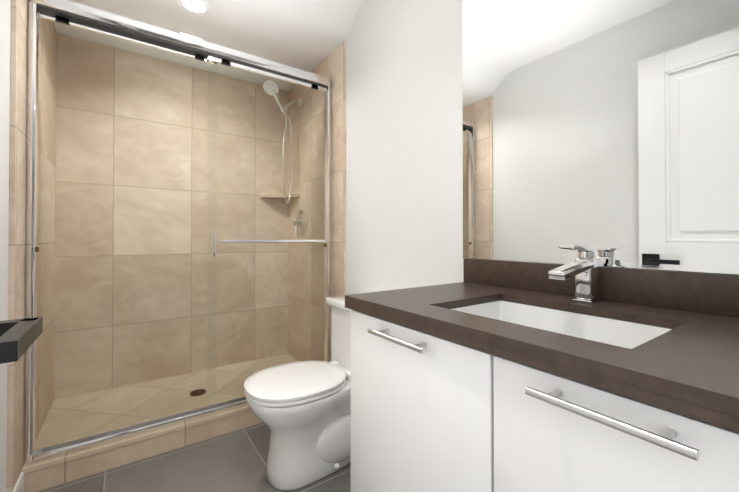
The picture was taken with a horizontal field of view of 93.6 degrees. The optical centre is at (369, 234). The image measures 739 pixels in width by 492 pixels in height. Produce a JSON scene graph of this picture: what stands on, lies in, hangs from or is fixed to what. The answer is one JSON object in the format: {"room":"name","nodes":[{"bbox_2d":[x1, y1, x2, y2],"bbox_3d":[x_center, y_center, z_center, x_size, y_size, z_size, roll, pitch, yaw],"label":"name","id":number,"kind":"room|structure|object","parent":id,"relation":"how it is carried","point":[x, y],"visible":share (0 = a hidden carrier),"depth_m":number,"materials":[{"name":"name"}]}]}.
{"room":"bathroom","nodes":[
{"label":"bathroom","id":0,"kind":"room"},
{"bbox_2d":[0,0,10,491],"bbox_3d":[-1.042,-0.232,0.815,0.100,2.450,2.855,0,-1,-35],"label":"wall","id":1,"kind":"structure","parent":0,"point":[5,9],"depth_m":1.17,"materials":[{"name":"paint"}]},
{"bbox_2d":[12,471,23,491],"bbox_3d":[-0.776,0.941,0.535,0.024,0.100,1.908,0,-1,-35],"label":"baseboard","id":2,"kind":"structure","parent":1,"relation":"attached to","point":[19,486],"depth_m":1.27,"materials":[{"name":"white paint"}]},
{"bbox_2d":[0,317,42,363],"bbox_3d":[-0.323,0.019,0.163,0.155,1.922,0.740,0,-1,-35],"label":"door handle","id":3,"kind":"object","parent":1,"relation":"in","point":[18,337],"depth_m":0.40,"materials":[{"name":"black metal"}]},
{"bbox_2d":[6,0,56,491],"bbox_3d":[-1.502,-0.066,1.569,0.015,2.130,0.860,0,-1,-35],"label":"wall tile","id":4,"kind":"structure","parent":1,"relation":"attached to","point":[17,221],"depth_m":1.35,"materials":[{"name":"tile"}]},
{"bbox_2d":[38,422,350,491],"bbox_3d":[-0.434,1.047,1.230,1.585,0.100,2.855,0,-1,-35],"label":"floor","id":5,"kind":"structure","parent":0,"point":[235,461],"depth_m":1.45,"materials":[{"name":"grey tile"}]},
{"bbox_2d":[22,404,261,491],"bbox_3d":[-0.803,0.948,1.757,1.355,0.106,0.119,0,-1,-35],"label":"shower curb","id":6,"kind":"structure","parent":5,"relation":"on","point":[46,473],"depth_m":1.52,"materials":[{"name":"tile"}]},
{"bbox_2d":[24,0,330,463],"bbox_3d":[-0.792,-0.038,1.750,1.353,1.865,0.102,0,-1,-35],"label":"shower door","id":7,"kind":"structure","parent":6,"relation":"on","point":[84,16],"depth_m":1.56,"materials":[{"name":"clear glass"}]},
{"bbox_2d":[35,353,298,449],"bbox_3d":[-1.013,0.959,2.055,1.355,0.090,0.611,0,-1,-35],"label":"shower floor","id":8,"kind":"structure","parent":5,"relation":"on","point":[131,413],"depth_m":1.91,"materials":[{"name":"tile"}]},
{"bbox_2d":[190,389,205,395],"bbox_3d":[-0.991,0.910,2.005,0.084,0.004,0.084,0,-1,-35],"label":"shower drain","id":9,"kind":"object","parent":8,"relation":"on","point":[197,392],"depth_m":2.00,"materials":[{"name":"brown metal"}]},
{"bbox_2d":[244,296,350,490],"bbox_3d":[-0.207,0.660,1.543,0.668,0.678,0.444,0,-1,-35],"label":"toilet","id":10,"kind":"object","parent":5,"relation":"on","point":[301,410],"visible":0.75,"depth_m":1.40,"materials":[{"name":"white ceramic"}]},
{"bbox_2d":[345,258,738,491],"bbox_3d":[0.399,0.538,0.761,0.561,0.909,0.918,0,-1,-35],"label":"bathroom vanity","id":11,"kind":"object","parent":5,"relation":"on","point":[498,376],"visible":1,"depth_m":0.64,"materials":[{"name":"white wood"}]},
{"bbox_2d":[548,245,600,302],"bbox_3d":[0.512,0.098,0.867,0.180,0.146,0.048,0,-1,-35],"label":"faucet","id":12,"kind":"object","parent":11,"relation":"on","point":[582,268],"visible":0.98,"depth_m":0.88,"materials":[{"name":"silver metal"}]},
{"bbox_2d":[53,0,364,91],"bbox_3d":[-0.434,-1.293,1.250,1.585,0.320,2.855,0,-1,-35],"label":"ceiling","id":13,"kind":"structure","parent":0,"point":[309,35],"depth_m":1.91,"materials":[{"name":"paint"}]},
{"bbox_2d":[176,0,211,14],"bbox_3d":[-0.858,-1.126,1.700,0.156,0.005,0.156,0,-1,-35],"label":"recessed light","id":14,"kind":"object","parent":13,"relation":"in","point":[201,7],"visible":1,"depth_m":1.71,"materials":[{"name":"white"}]},
{"bbox_2d":[345,0,738,294],"bbox_3d":[0.174,-0.225,1.668,0.100,2.450,2.855,0,-1,-35],"label":"wall","id":15,"kind":"structure","parent":0,"point":[404,149],"depth_m":1.60,"materials":[{"name":"paint"}]},
{"bbox_2d":[288,42,345,360],"bbox_3d":[-0.385,-0.059,2.362,0.015,2.130,0.844,0,-1,-35],"label":"wall tile","id":16,"kind":"structure","parent":15,"relation":"attached to","point":[332,65],"depth_m":2.33,"materials":[{"name":"tile"}]},
{"bbox_2d":[263,79,303,204],"bbox_3d":[-0.596,-0.625,2.407,0.108,0.826,0.293,0,-1,43],"label":"shower head","id":17,"kind":"object","parent":16,"relation":"attached to","point":[270,89],"depth_m":2.38},
{"bbox_2d":[293,210,306,236],"bbox_3d":[-0.513,-0.082,2.471,0.068,0.192,0.170,0,-1,-35],"label":"shower valve","id":18,"kind":"object","parent":16,"relation":"attached to","point":[300,222],"depth_m":2.45,"materials":[{"name":"silver metal"}]},
{"bbox_2d":[462,0,738,273],"bbox_3d":[0.622,-0.511,0.936,0.008,1.190,0.931,0,-1,-35],"label":"mirror","id":19,"kind":"object","parent":15,"relation":"attached to","point":[608,130],"visible":1,"depth_m":0.93,"materials":[{"name":"silver mirror"}]},
{"bbox_3d":[-1.225,-0.219,2.369,1.585,2.450,0.100,0,-1,-35],"label":"wall","id":20,"kind":"structure","parent":0,"visible":0},
{"bbox_2d":[54,33,287,399],"bbox_3d":[-1.192,-0.104,2.321,1.385,2.040,0.015,0,-1,-35],"label":"wall tile","id":21,"kind":"structure","parent":20,"relation":"attached to","point":[197,95],"depth_m":2.21,"materials":[{"name":"tile"}]},
{"bbox_2d":[259,193,299,198],"bbox_3d":[-0.662,-0.291,2.545,0.229,0.027,0.229,0,-1,-35],"label":"corner shelf","id":22,"kind":"object","parent":20,"relation":"attached to","point":[279,196],"depth_m":2.55,"materials":[{"name":"tile"}]}
]}

